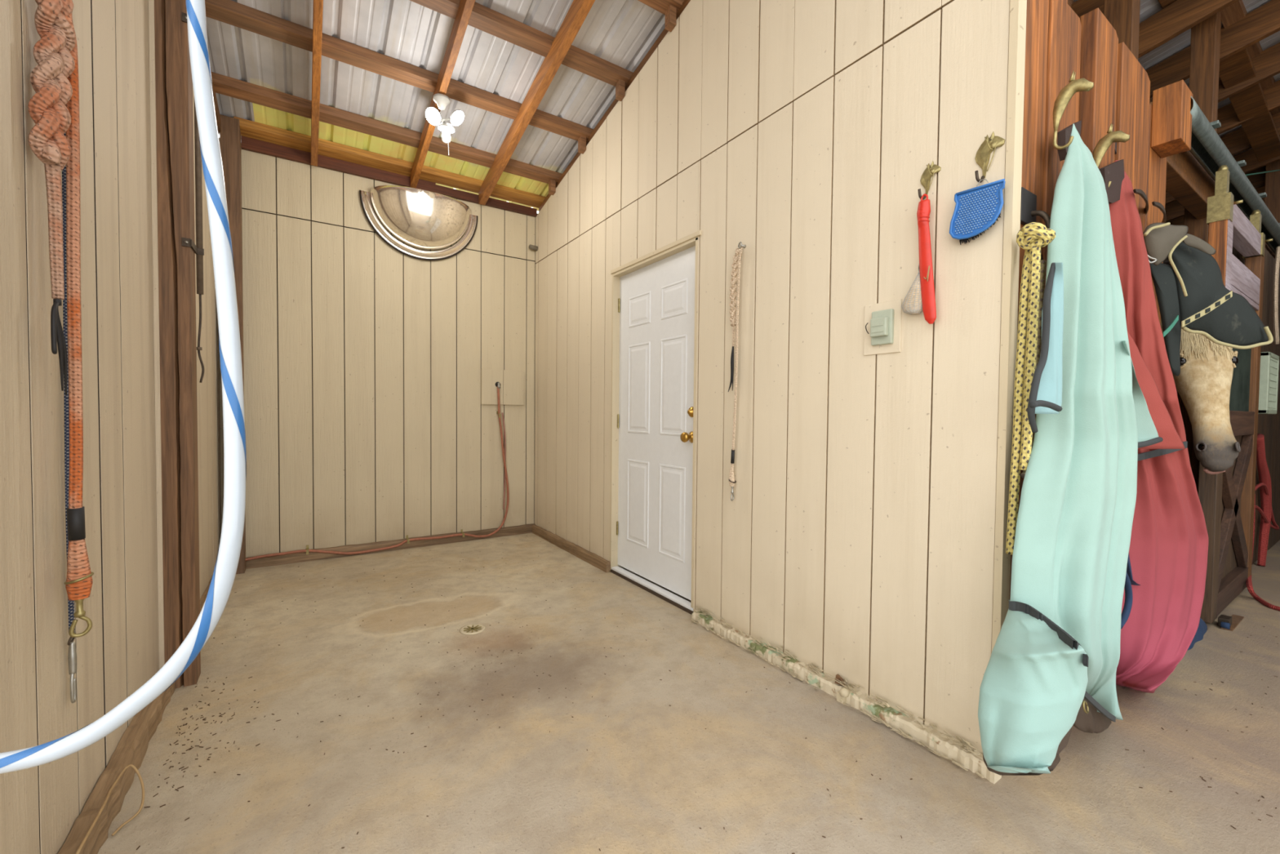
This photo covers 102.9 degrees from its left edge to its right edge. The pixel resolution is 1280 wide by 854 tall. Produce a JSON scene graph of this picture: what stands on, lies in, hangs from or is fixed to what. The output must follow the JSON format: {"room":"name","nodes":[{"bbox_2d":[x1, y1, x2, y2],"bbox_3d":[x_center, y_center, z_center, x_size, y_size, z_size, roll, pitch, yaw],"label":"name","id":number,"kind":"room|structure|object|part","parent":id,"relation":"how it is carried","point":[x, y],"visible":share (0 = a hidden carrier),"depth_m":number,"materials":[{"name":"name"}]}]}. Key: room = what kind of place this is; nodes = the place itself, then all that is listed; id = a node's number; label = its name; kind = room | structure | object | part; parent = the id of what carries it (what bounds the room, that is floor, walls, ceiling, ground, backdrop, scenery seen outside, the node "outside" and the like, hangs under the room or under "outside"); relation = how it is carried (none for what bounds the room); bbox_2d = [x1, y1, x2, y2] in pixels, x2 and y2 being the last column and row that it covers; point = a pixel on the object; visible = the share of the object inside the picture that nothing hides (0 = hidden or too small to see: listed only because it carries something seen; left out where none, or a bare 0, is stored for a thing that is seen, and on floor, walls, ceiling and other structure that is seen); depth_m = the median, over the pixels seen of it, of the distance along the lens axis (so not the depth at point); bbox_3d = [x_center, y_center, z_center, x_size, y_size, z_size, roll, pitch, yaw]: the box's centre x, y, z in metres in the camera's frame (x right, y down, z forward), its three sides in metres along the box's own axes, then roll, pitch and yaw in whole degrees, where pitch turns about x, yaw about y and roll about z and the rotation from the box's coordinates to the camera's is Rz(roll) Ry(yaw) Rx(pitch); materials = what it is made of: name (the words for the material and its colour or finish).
{"room":"farm building","nodes":[
{"label":"farm building","id":0,"kind":"room"},
{"bbox_2d":[20,0,221,853],"bbox_3d":[-2.048,-0.782,2.185,0.062,3.598,2.918,0,2,-33],"label":"wall","id":1,"kind":"structure","parent":0,"point":[119,654],"depth_m":1.45,"materials":[{"name":"paint"}]},
{"bbox_2d":[8,0,39,853],"bbox_3d":[-1.255,-0.694,0.984,0.062,3.500,0.076,0,2,-33],"label":"trim","id":2,"kind":"structure","parent":1,"relation":"attached to","point":[15,15],"depth_m":1.03,"materials":[{"name":"paint"}]},
{"bbox_2d":[57,681,175,853],"bbox_3d":[-1.547,0.992,1.547,0.046,0.094,1.045,0,2,-33],"label":"baseboard","id":3,"kind":"structure","parent":1,"relation":"attached to","point":[131,748],"depth_m":1.40,"materials":[{"name":"brown wood"}]},
{"bbox_2d":[148,0,164,669],"bbox_3d":[-1.866,-0.576,1.979,0.015,3.200,0.118,0,2,-33],"label":"trim","id":4,"kind":"structure","parent":1,"relation":"attached to","point":[151,2],"depth_m":1.94,"materials":[{"name":"paint"}]},
{"bbox_2d":[200,577,212,612],"bbox_3d":[-2.349,0.960,2.755,0.037,0.078,1.626,0,2,-33],"label":"baseboard","id":5,"kind":"structure","parent":1,"relation":"attached to","point":[203,597],"depth_m":2.77,"materials":[{"name":"brown wood"}]},
{"bbox_3d":[-1.284,-1.049,1.147,0.080,0.023,0.024,0,2,-33],"label":"peg","id":6,"kind":"object","parent":1,"relation":"attached to","visible":0},
{"bbox_2d":[27,0,93,637],"bbox_3d":[-1.258,-0.295,1.115,0.064,1.542,0.179,0,2,-33],"label":"lead rope","id":7,"kind":"object","parent":6,"relation":"hanging from","point":[54,108],"visible":1,"depth_m":1.10,"materials":[{"name":"orange fabric"}]},
{"bbox_2d":[62,132,76,702],"bbox_3d":[-1.332,-0.194,1.183,0.015,1.695,0.077,-1,2,-43],"label":"lead rope","id":8,"kind":"object","parent":6,"relation":"hanging from","point":[72,655],"visible":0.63,"depth_m":1.19,"materials":[{"name":"fabric"}]},
{"bbox_2d":[218,137,537,557],"bbox_3d":[-1.907,-0.482,4.057,2.355,2.900,0.061,0,2,-33],"label":"wall","id":9,"kind":"structure","parent":0,"point":[366,420],"depth_m":3.91,"materials":[{"name":"beige paint"}]},
{"bbox_2d":[245,382,509,560],"bbox_3d":[-1.956,0.286,3.973,1.910,1.346,0.068,0,2,-33],"label":"hose","id":10,"kind":"object","parent":9,"relation":"attached to","point":[307,550],"visible":0.94,"depth_m":4.27,"materials":[{"name":"rubber"}]},
{"bbox_2d":[245,523,535,568],"bbox_3d":[-1.893,0.930,4.054,2.235,0.078,0.037,0,2,-33],"label":"baseboard","id":11,"kind":"structure","parent":9,"relation":"attached to","point":[526,528],"depth_m":3.96,"materials":[{"name":"brown wood"}]},
{"bbox_2d":[359,185,478,260],"bbox_3d":[-1.674,-1.558,3.973,0.882,0.455,0.277,0,2,-33],"label":"convex mirror","id":12,"kind":"object","parent":9,"relation":"attached to","point":[420,219],"visible":1,"depth_m":3.91,"materials":[{"name":"silver mirror"}]},
{"bbox_2d":[480,368,524,404],"bbox_3d":[-1.202,-0.347,4.476,0.380,0.304,0.023,0,2,-33],"label":"access panel","id":13,"kind":"object","parent":9,"relation":"attached to","point":[512,382],"visible":1,"depth_m":4.46,"materials":[{"name":"beige paint"}]},
{"bbox_2d":[528,244,537,250],"bbox_3d":[-0.951,-1.603,4.561,0.083,0.043,0.040,0,2,-33],"label":"pipe stub","id":14,"kind":"object","parent":9,"relation":"attached to","point":[531,246],"visible":1,"depth_m":4.54,"materials":[{"name":"grey metal"}]},
{"bbox_2d":[97,533,1279,853],"bbox_3d":[3.482,1.064,5.200,20.000,0.150,15.000,0,2,-33],"label":"floor","id":15,"kind":"structure","parent":0,"point":[651,774],"depth_m":1.68,"materials":[{"name":"concrete"}]},
{"bbox_2d":[75,764,144,853],"bbox_3d":[-1.320,0.987,1.288,0.062,0.113,0.367,0,2,-33],"label":"twine","id":16,"kind":"object","parent":15,"relation":"on","point":[133,766],"visible":1,"depth_m":1.33,"materials":[{"name":"fabric"}]},
{"bbox_2d":[154,0,200,688],"bbox_3d":[-1.819,-0.628,2.005,0.093,3.303,0.103,0,2,-33],"label":"timber post","id":17,"kind":"object","parent":15,"relation":"on","point":[173,74],"visible":0.96,"depth_m":1.97,"materials":[{"name":"brown wood"}]},
{"bbox_2d":[182,12,204,382],"bbox_3d":[-1.780,-1.209,2.027,0.031,2.056,0.150,0,2,-24],"label":"conduit","id":18,"kind":"object","parent":17,"relation":"attached to","point":[198,250],"visible":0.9,"depth_m":2.09,"materials":[{"name":"metal"}]},
{"bbox_2d":[219,114,245,573],"bbox_3d":[-2.703,-0.517,3.389,0.100,2.990,0.104,0,2,-33],"label":"post","id":19,"kind":"object","parent":15,"relation":"on","point":[230,132],"visible":0.39,"depth_m":3.33,"materials":[{"name":"brown wood"}]},
{"bbox_2d":[459,623,485,635],"bbox_3d":[-0.842,1.015,2.565,0.124,0.006,0.124,0,2,-33],"label":"floor drain","id":20,"kind":"object","parent":15,"relation":"on","point":[472,628],"visible":1,"depth_m":2.56,"materials":[{"name":"beige paint"}]},
{"bbox_2d":[136,551,1278,853],"bbox_3d":[0.420,1.020,2.872,4.598,0.002,4.286,0,2,-33],"label":"debris","id":21,"kind":"object","parent":15,"relation":"on","point":[480,551],"visible":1,"depth_m":1.72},
{"bbox_2d":[1103,0,1140,60],"bbox_3d":[2.572,-0.706,2.780,0.120,3.500,0.120,0,2,-33],"label":"post","id":22,"kind":"object","parent":15,"relation":"on","point":[1123,15],"visible":0.02,"depth_m":2.69,"materials":[{"name":"brown wood"}]},
{"bbox_2d":[1120,553,1207,650],"bbox_3d":[2.236,0.809,2.196,1.668,0.753,0.123,0,2,-33],"label":"blanket","id":23,"kind":"object","parent":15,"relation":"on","point":[1202,629],"visible":0.2,"depth_m":1.77,"materials":[{"name":"blue fabric"}]},
{"bbox_2d":[1177,391,1199,494],"bbox_3d":[3.591,-0.060,3.323,0.130,2.200,0.110,0,2,-33],"label":"post","id":24,"kind":"object","parent":15,"relation":"on","point":[1194,462],"visible":0.02,"depth_m":3.28,"materials":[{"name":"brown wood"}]},
{"bbox_2d":[1182,11,1221,243],"bbox_3d":[3.608,-1.899,3.274,0.130,1.480,0.110,0,2,-33],"label":"post","id":25,"kind":"object","parent":24,"relation":"on","point":[1205,46],"visible":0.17,"depth_m":3.23,"materials":[{"name":"brown wood"}]},
{"bbox_2d":[1160,319,1240,474],"bbox_3d":[2.484,0.114,3.842,0.744,1.802,2.922,0,2,-24],"label":"horse","id":26,"kind":"object","parent":15,"relation":"on","point":[1203,383],"visible":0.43,"depth_m":2.50},
{"bbox_2d":[1217,613,1244,631],"bbox_3d":[3.168,1.027,2.736,0.336,0.050,0.055,0,2,-33],"label":"floor guide","id":27,"kind":"object","parent":15,"relation":"on","point":[1225,622],"visible":1,"depth_m":2.68,"materials":[{"name":"brown wood"}]},
{"bbox_2d":[1245,493,1279,610],"bbox_3d":[3.863,0.752,3.198,0.156,0.599,0.831,2,2,38],"label":"hose","id":28,"kind":"object","parent":15,"relation":"on","point":[1249,583],"visible":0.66,"depth_m":3.07,"materials":[{"name":"rubber"}]},
{"bbox_2d":[1264,160,1279,222],"bbox_3d":[6.312,-0.832,5.081,0.220,3.700,0.170,0,2,-33],"label":"post","id":29,"kind":"object","parent":15,"relation":"on","point":[1272,188],"visible":0.02,"depth_m":5.00,"materials":[{"name":"brown wood"}]},
{"bbox_2d":[1149,102,1279,264],"bbox_3d":[5.606,-1.464,4.546,7.540,0.260,0.090,0,2,-33],"label":"header beam","id":30,"kind":"structure","parent":29,"relation":"attached to","point":[1187,181],"depth_m":2.85,"materials":[{"name":"brown wood"}]},
{"bbox_2d":[1188,96,1279,254],"bbox_3d":[5.625,-1.479,4.425,7.640,0.128,0.133,0,2,-33],"label":"door track","id":31,"kind":"object","parent":30,"relation":"attached to","point":[1207,147],"visible":0.64,"depth_m":2.84,"materials":[{"name":"grey metal"}]},
{"bbox_2d":[1198,164,1272,623],"bbox_3d":[3.420,-0.166,2.922,1.155,2.350,0.107,0,2,-33],"label":"door","id":32,"kind":"structure","parent":31,"relation":"hanging from","point":[1227,498],"depth_m":2.89,"materials":[{"name":"orange wood"}]},
{"bbox_3d":[3.404,0.938,2.966,0.910,0.120,0.066,0,2,-33],"label":"rail","id":33,"kind":"part","parent":32,"relation":"part of","materials":[{"name":"brown wood"}]},
{"bbox_3d":[3.413,-0.022,2.940,0.910,0.140,0.066,0,2,-33],"label":"rail","id":34,"kind":"part","parent":32,"relation":"part of","materials":[{"name":"brown wood"}]},
{"bbox_3d":[3.419,-0.731,2.921,0.910,0.030,0.066,0,2,-33],"label":"rail","id":35,"kind":"part","parent":32,"relation":"part of","materials":[{"name":"purple paint"}]},
{"bbox_3d":[3.420,-0.829,2.918,0.910,0.155,0.066,0,2,-33],"label":"rail","id":36,"kind":"part","parent":32,"relation":"part of","materials":[{"name":"purple paint"}]},
{"bbox_3d":[3.423,-1.111,2.910,0.910,0.120,0.066,0,2,-33],"label":"rail","id":37,"kind":"part","parent":32,"relation":"part of","materials":[{"name":"purple paint"}]},
{"bbox_2d":[1273,245,1279,344],"bbox_3d":[4.821,-0.995,3.858,0.199,0.726,0.024,0,2,-33],"label":"cord","id":38,"kind":"object","parent":31,"relation":"hanging from","point":[1276,273],"visible":1,"depth_m":3.82,"materials":[{"name":"beige fabric"}]},
{"bbox_2d":[204,0,1279,264],"bbox_3d":[4.193,-2.584,3.883,12.826,1.740,7.020,0,2,-33],"label":"ceiling","id":39,"kind":"structure","parent":0,"point":[348,86],"depth_m":3.25,"materials":[{"name":"brown wood"}]},
{"bbox_2d":[0,0,246,773],"bbox_3d":[-0.784,-1.099,0.878,0.359,3.121,0.488,0,2,-10],"label":"hose","id":40,"kind":"object","parent":39,"relation":"hanging from","point":[229,343],"visible":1,"depth_m":0.76,"materials":[{"name":"white plastic"}]},
{"bbox_3d":[-1.365,-2.449,1.509,0.931,1.063,4.870,0,2,-33],"label":"roof panel","id":41,"kind":"part","parent":39,"relation":"part of","materials":[{"name":"white metal"}]},
{"bbox_3d":[-0.601,-2.458,2.012,0.931,1.063,4.870,0,2,-33],"label":"roof panel","id":42,"kind":"part","parent":39,"relation":"part of","materials":[{"name":"white metal"}]},
{"bbox_2d":[425,93,464,155],"bbox_3d":[-1.238,-1.895,3.252,0.222,0.313,0.209,0,2,-33],"label":"lamp","id":43,"kind":"object","parent":39,"relation":"attached to","point":[433,115],"visible":1,"depth_m":3.24,"materials":[{"name":"white"}]},
{"bbox_3d":[0.163,-2.462,2.516,0.931,1.063,4.870,0,2,-33],"label":"roof panel","id":44,"kind":"part","parent":39,"relation":"part of","materials":[{"name":"white metal"}]},
{"bbox_3d":[3.048,-2.683,3.124,0.931,1.523,7.020,0,2,-33],"label":"roof panel","id":45,"kind":"part","parent":39,"relation":"part of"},
{"bbox_3d":[8.395,-2.725,6.650,0.931,1.523,7.020,0,2,-33],"label":"roof panel","id":46,"kind":"part","parent":39,"relation":"part of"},
{"bbox_2d":[1157,0,1177,8],"bbox_3d":[3.464,-2.689,3.266,0.527,0.066,0.124,0,2,-33],"label":"diagonal brace","id":47,"kind":"object","parent":39,"relation":"attached to","point":[1164,3],"visible":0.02,"depth_m":3.20,"materials":[{"name":"brown wood"}]},
{"bbox_3d":[3.812,-2.687,3.628,0.931,1.523,7.020,0,2,-33],"label":"roof panel","id":48,"kind":"part","parent":39,"relation":"part of","materials":[{"name":"brown wood"}]},
{"bbox_3d":[4.576,-2.695,4.132,0.931,1.523,7.020,0,2,-33],"label":"roof panel","id":49,"kind":"part","parent":39,"relation":"part of","materials":[{"name":"brown wood"}]},
{"bbox_3d":[5.340,-2.700,4.635,0.931,1.523,7.020,0,2,-33],"label":"roof panel","id":50,"kind":"part","parent":39,"relation":"part of","materials":[{"name":"brown wood"}]},
{"bbox_2d":[1218,48,1279,162],"bbox_3d":[4.891,-2.517,4.070,1.965,0.215,0.153,0,2,-33],"label":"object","id":51,"kind":"structure","parent":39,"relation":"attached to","point":[1261,132],"depth_m":3.99,"materials":[{"name":"brown wood"}]},
{"bbox_2d":[1245,169,1279,175],"bbox_3d":[5.194,-2.123,4.259,1.935,0.572,0.012,0,2,-33],"label":"rod","id":52,"kind":"object","parent":51,"relation":"hanging from","point":[1274,170],"visible":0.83,"depth_m":4.25,"materials":[{"name":"green metal"}]},
{"bbox_2d":[534,0,1009,753],"bbox_3d":[0.079,-0.816,3.124,0.061,3.655,3.786,0,2,-33],"label":"wall","id":53,"kind":"structure","parent":0,"point":[855,539],"depth_m":2.09,"materials":[{"name":"beige paint"}]},
{"bbox_2d":[532,524,610,573],"bbox_3d":[-0.593,0.944,4.075,0.037,0.073,1.365,0,2,-33],"label":"baseboard","id":54,"kind":"structure","parent":53,"relation":"attached to","point":[587,556],"depth_m":3.92,"materials":[{"name":"brown wood"}]},
{"bbox_2d":[609,274,623,569],"bbox_3d":[-0.149,-0.024,3.514,0.104,2.047,0.026,0,2,-33],"label":"trim","id":55,"kind":"structure","parent":53,"relation":"attached to","point":[615,305],"depth_m":3.50,"materials":[{"name":"beige paint"}]},
{"bbox_2d":[610,568,693,614],"bbox_3d":[0.061,1.002,3.158,0.049,0.018,0.908,0,2,-33],"label":"threshold","id":56,"kind":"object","parent":53,"relation":"attached to","point":[630,580],"depth_m":3.08,"materials":[{"name":"wood"}]},
{"bbox_2d":[611,565,693,611],"bbox_3d":[0.067,0.984,3.157,0.050,0.018,0.884,0,2,-33],"label":"trim","id":57,"kind":"structure","parent":53,"relation":"attached to","point":[664,593],"depth_m":3.10,"materials":[{"name":"white paint"}]},
{"bbox_2d":[610,230,701,277],"bbox_3d":[0.102,-1.020,3.123,0.103,0.018,0.900,0,2,-33],"label":"trim","id":58,"kind":"structure","parent":53,"relation":"attached to","point":[691,242],"depth_m":3.05,"materials":[{"name":"beige paint"}]},
{"bbox_2d":[617,245,695,600],"bbox_3d":[0.081,-0.024,3.143,0.112,1.980,0.866,0,2,-33],"label":"door","id":59,"kind":"structure","parent":53,"relation":"in","point":[657,313],"depth_m":3.12,"materials":[{"name":"white paint"}]},
{"bbox_3d":[-0.017,0.491,3.319,0.006,0.550,0.255,0,2,-33],"label":"panel","id":60,"kind":"part","parent":59,"relation":"part of","materials":[{"name":"white paint"}]},
{"bbox_3d":[-0.010,-0.249,3.299,0.006,0.580,0.255,0,2,-33],"label":"panel","id":61,"kind":"part","parent":59,"relation":"part of","materials":[{"name":"white paint"}]},
{"bbox_3d":[-0.005,-0.754,3.286,0.006,0.200,0.255,0,2,-33],"label":"panel","id":62,"kind":"part","parent":59,"relation":"part of","materials":[{"name":"white paint"}]},
{"bbox_3d":[0.185,0.501,3.013,0.006,0.550,0.255,0,2,-33],"label":"panel","id":63,"kind":"part","parent":59,"relation":"part of","materials":[{"name":"white paint"}]},
{"bbox_3d":[0.192,-0.239,2.993,0.006,0.580,0.255,0,2,-33],"label":"panel","id":64,"kind":"part","parent":59,"relation":"part of","materials":[{"name":"white paint"}]},
{"bbox_3d":[0.197,-0.744,2.980,0.006,0.200,0.255,0,2,-33],"label":"panel","id":65,"kind":"part","parent":59,"relation":"part of","materials":[{"name":"white paint"}]},
{"bbox_3d":[0.264,0.057,2.828,0.070,0.064,0.064,0,2,-33],"label":"knob","id":66,"kind":"part","parent":59,"relation":"part of","materials":[{"name":"gold metal"}]},
{"bbox_2d":[690,240,697,608],"bbox_3d":[0.335,-0.014,2.780,0.103,1.995,0.016,0,2,-33],"label":"trim","id":67,"kind":"structure","parent":53,"relation":"attached to","point":[696,241],"depth_m":2.75,"materials":[{"name":"beige paint"}]},
{"bbox_2d":[728,247,742,501],"bbox_3d":[0.455,-0.249,2.457,0.047,1.215,0.092,0,2,-33],"label":"lead rope","id":68,"kind":"object","parent":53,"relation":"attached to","point":[735,272],"visible":1,"depth_m":2.45,"materials":[{"name":"beige fabric"}]},
{"bbox_2d":[737,241,746,248],"bbox_3d":[0.484,-0.861,2.421,0.039,0.031,0.032,0,2,-33],"label":"wall hook","id":69,"kind":"object","parent":53,"relation":"attached to","point":[740,242],"visible":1,"depth_m":2.42,"materials":[{"name":"silver metal"}]},
{"bbox_2d":[835,673,853,703],"bbox_3d":[0.782,1.009,1.967,0.072,0.081,0.074,0,2,-33],"label":"pipe stub","id":70,"kind":"object","parent":53,"relation":"attached to","point":[844,692],"visible":0.78,"depth_m":1.94,"materials":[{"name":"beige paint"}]},
{"bbox_2d":[690,605,1001,783],"bbox_3d":[0.674,1.006,2.120,0.075,0.081,1.426,0,2,-33],"label":"baseboard","id":71,"kind":"structure","parent":53,"relation":"attached to","point":[962,755],"depth_m":1.87,"materials":[{"name":"paint"}]},
{"bbox_2d":[863,298,902,355],"bbox_3d":[0.865,-0.359,1.845,0.044,0.186,0.141,0,2,-33],"label":"light switch","id":72,"kind":"object","parent":53,"relation":"attached to","point":[882,321],"visible":1,"depth_m":1.83,"materials":[{"name":"beige paint"}]},
{"bbox_2d":[901,264,929,315],"bbox_3d":[0.938,-0.468,1.724,0.044,0.170,0.109,0,2,-27],"label":"bag","id":73,"kind":"object","parent":53,"relation":"hanging from","point":[912,304],"visible":0.88,"depth_m":1.72,"materials":[{"name":"fabric"}]},
{"bbox_2d":[917,160,941,199],"bbox_3d":[0.959,-0.826,1.700,0.038,0.125,0.066,0,2,-33],"label":"coat hook","id":74,"kind":"object","parent":53,"relation":"attached to","point":[929,171],"visible":0.97,"depth_m":1.71,"materials":[{"name":"gold metal"}]},
{"bbox_2d":[916,193,936,324],"bbox_3d":[0.950,-0.557,1.690,0.033,0.434,0.071,0,2,-33],"label":"scraper","id":75,"kind":"object","parent":74,"relation":"hanging from","point":[927,289],"visible":1,"depth_m":1.68,"materials":[{"name":"red plastic"}]},
{"bbox_2d":[974,131,1004,182],"bbox_3d":[1.056,-0.826,1.553,0.038,0.149,0.081,0,2,-33],"label":"coat hook","id":76,"kind":"object","parent":53,"relation":"attached to","point":[982,157],"visible":0.98,"depth_m":1.56,"materials":[{"name":"gold metal"}]},
{"bbox_2d":[949,178,1005,244],"bbox_3d":[1.039,-0.665,1.570,0.028,0.180,0.153,0,2,-33],"label":"brush","id":77,"kind":"object","parent":76,"relation":"hanging from","point":[976,209],"visible":1,"depth_m":1.56,"materials":[{"name":"blue plastic"}]},
{"bbox_2d":[991,0,1026,650],"bbox_3d":[1.115,-0.721,1.529,0.039,3.530,0.022,0,2,-33],"label":"trim","id":78,"kind":"structure","parent":53,"relation":"attached to","point":[1014,86],"depth_m":1.53,"materials":[{"name":"beige paint"}]},
{"bbox_2d":[1008,0,1166,599],"bbox_3d":[1.849,-0.642,2.014,1.651,3.400,0.075,0,2,-33],"label":"wall","id":79,"kind":"structure","parent":0,"point":[1059,42],"depth_m":1.80,"materials":[{"name":"orange wood"}]},
{"bbox_2d":[1020,186,1050,228],"bbox_3d":[1.218,-0.656,1.568,0.110,0.150,0.061,0,2,-33],"label":"bracket","id":80,"kind":"object","parent":79,"relation":"attached to","point":[1028,211],"visible":0.6,"depth_m":1.57,"materials":[{"name":"black metal"}]},
{"bbox_3d":[1.205,-0.680,1.588,0.110,0.102,0.013,0,2,-33],"label":"plate","id":81,"kind":"part","parent":80,"relation":"part of","materials":[{"name":"black metal"}]},
{"bbox_2d":[1005,222,1055,555],"bbox_3d":[1.139,-0.106,1.482,0.110,0.957,0.087,0,2,-33],"label":"rope","id":82,"kind":"object","parent":80,"relation":"hanging from","point":[1033,236],"visible":0.96,"depth_m":1.48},
{"bbox_2d":[1020,253,1045,478],"bbox_3d":[1.230,-0.191,1.593,0.093,0.707,0.024,0,2,-33],"label":"rope","id":83,"kind":"object","parent":80,"relation":"hanging from","point":[1042,270],"visible":0.25,"depth_m":1.59,"materials":[{"name":"fabric"}]},
{"bbox_2d":[1052,70,1093,149],"bbox_3d":[1.316,-0.968,1.552,0.028,0.223,0.098,0,2,-33],"label":"coat hook","id":84,"kind":"object","parent":79,"relation":"attached to","point":[1065,95],"visible":1,"depth_m":1.56,"materials":[{"name":"gold metal"}]},
{"bbox_3d":[1.304,-0.888,1.571,0.010,0.063,0.053,0,2,-33],"label":"stem","id":85,"kind":"part","parent":84,"relation":"part of","materials":[{"name":"gold metal"}]},
{"bbox_2d":[977,120,1163,775],"bbox_3d":[1.298,0.035,1.489,1.054,2.048,0.214,-1,2,-37],"label":"blanket","id":86,"kind":"object","parent":84,"relation":"hanging from","point":[1051,668],"visible":1,"depth_m":1.41,"materials":[{"name":"teal fabric"}]},
{"bbox_2d":[1092,123,1129,187],"bbox_3d":[1.612,-0.925,1.749,0.028,0.223,0.098,0,2,-33],"label":"coat hook","id":87,"kind":"object","parent":79,"relation":"attached to","point":[1104,144],"visible":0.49,"depth_m":1.75,"materials":[{"name":"gold metal"}]},
{"bbox_2d":[1098,142,1208,693],"bbox_3d":[1.941,0.018,1.937,0.846,2.236,0.230,-1,2,-35],"label":"blanket","id":88,"kind":"object","parent":87,"relation":"hanging from","point":[1168,549],"visible":0.7,"depth_m":1.92,"materials":[{"name":"red fabric"}]},
{"bbox_2d":[1133,188,1148,215],"bbox_3d":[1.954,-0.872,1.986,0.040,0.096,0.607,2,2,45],"label":"hook","id":89,"kind":"object","parent":79,"relation":"attached to","point":[1140,192],"visible":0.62,"depth_m":1.90,"materials":[{"name":"metal"}]},
{"bbox_2d":[1151,201,1166,222],"bbox_3d":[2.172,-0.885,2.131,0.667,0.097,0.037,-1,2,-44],"label":"hook","id":90,"kind":"object","parent":79,"relation":"attached to","point":[1158,205],"visible":0.6,"depth_m":2.02,"materials":[{"name":"metal"}]},
{"bbox_2d":[1142,222,1215,376],"bbox_3d":[2.175,-0.522,2.112,0.372,0.615,0.127,0,2,-15],"label":"blanket","id":91,"kind":"object","parent":90,"relation":"hanging from","point":[1161,239],"visible":1,"depth_m":2.14,"materials":[{"name":"black fabric"}]},
{"bbox_3d":[2.212,-0.482,2.155,0.162,0.532,0.030,1,2,1],"label":"cheek panel","id":92,"kind":"part","parent":91,"relation":"part of","materials":[{"name":"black fabric"}]},
{"bbox_3d":[2.134,-0.742,2.063,0.183,0.175,0.036,0,2,-4],"label":"crown","id":93,"kind":"part","parent":91,"relation":"part of","materials":[{"name":"grey fabric"}]},
{"bbox_2d":[1171,241,1273,349],"bbox_3d":[2.493,-0.556,2.148,0.585,0.450,0.118,0,2,-10],"label":"pad","id":94,"kind":"object","parent":90,"relation":"hanging from","point":[1223,316],"visible":0.99,"depth_m":2.15,"materials":[{"name":"black fabric"}]},
{"bbox_2d":[1151,80,1192,158],"bbox_3d":[2.395,-1.380,2.296,0.180,0.250,0.095,0,2,-33],"label":"block","id":95,"kind":"object","parent":79,"relation":"attached to","point":[1172,104],"visible":1,"depth_m":2.25,"materials":[{"name":"orange wood"}]},
{"bbox_2d":[1231,246,1279,564],"bbox_3d":[6.250,-0.158,4.911,5.680,2.360,0.062,0,2,-33],"label":"wall","id":96,"kind":"structure","parent":0,"point":[1268,424],"depth_m":4.06,"materials":[{"name":"brown wood"}]},
{"bbox_2d":[1256,433,1271,566],"bbox_3d":[4.538,0.542,3.722,0.534,0.996,0.058,0,2,-33],"label":"rope","id":97,"kind":"object","parent":96,"relation":"hanging from","point":[1264,473],"visible":0.88,"depth_m":3.79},
{"bbox_2d":[1254,482,1279,529],"bbox_3d":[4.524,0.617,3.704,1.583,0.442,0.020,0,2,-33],"label":"halter","id":98,"kind":"object","parent":97,"relation":"hanging from","point":[1276,526],"visible":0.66,"depth_m":3.75,"materials":[{"name":"red fabric"}]},
{"bbox_2d":[1257,351,1279,413],"bbox_3d":[4.187,-0.288,3.439,0.424,0.400,0.110,0,2,-33],"label":"box fan","id":99,"kind":"object","parent":96,"relation":"attached to","point":[1269,362],"visible":0.59,"depth_m":3.31,"materials":[{"name":"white plastic"}]},
{"bbox_3d":[-2.295,-0.732,0.160,2.500,3.600,0.148,0,2,-33],"label":"wall","id":100,"kind":"structure","parent":0,"visible":0},
{"bbox_2d":[0,0,28,853],"bbox_3d":[-1.162,-0.738,0.814,0.112,3.600,0.292,0,2,-33],"label":"trim","id":101,"kind":"structure","parent":100,"relation":"attached to","point":[13,784],"depth_m":0.95,"materials":[{"name":"paint"}]}
]}

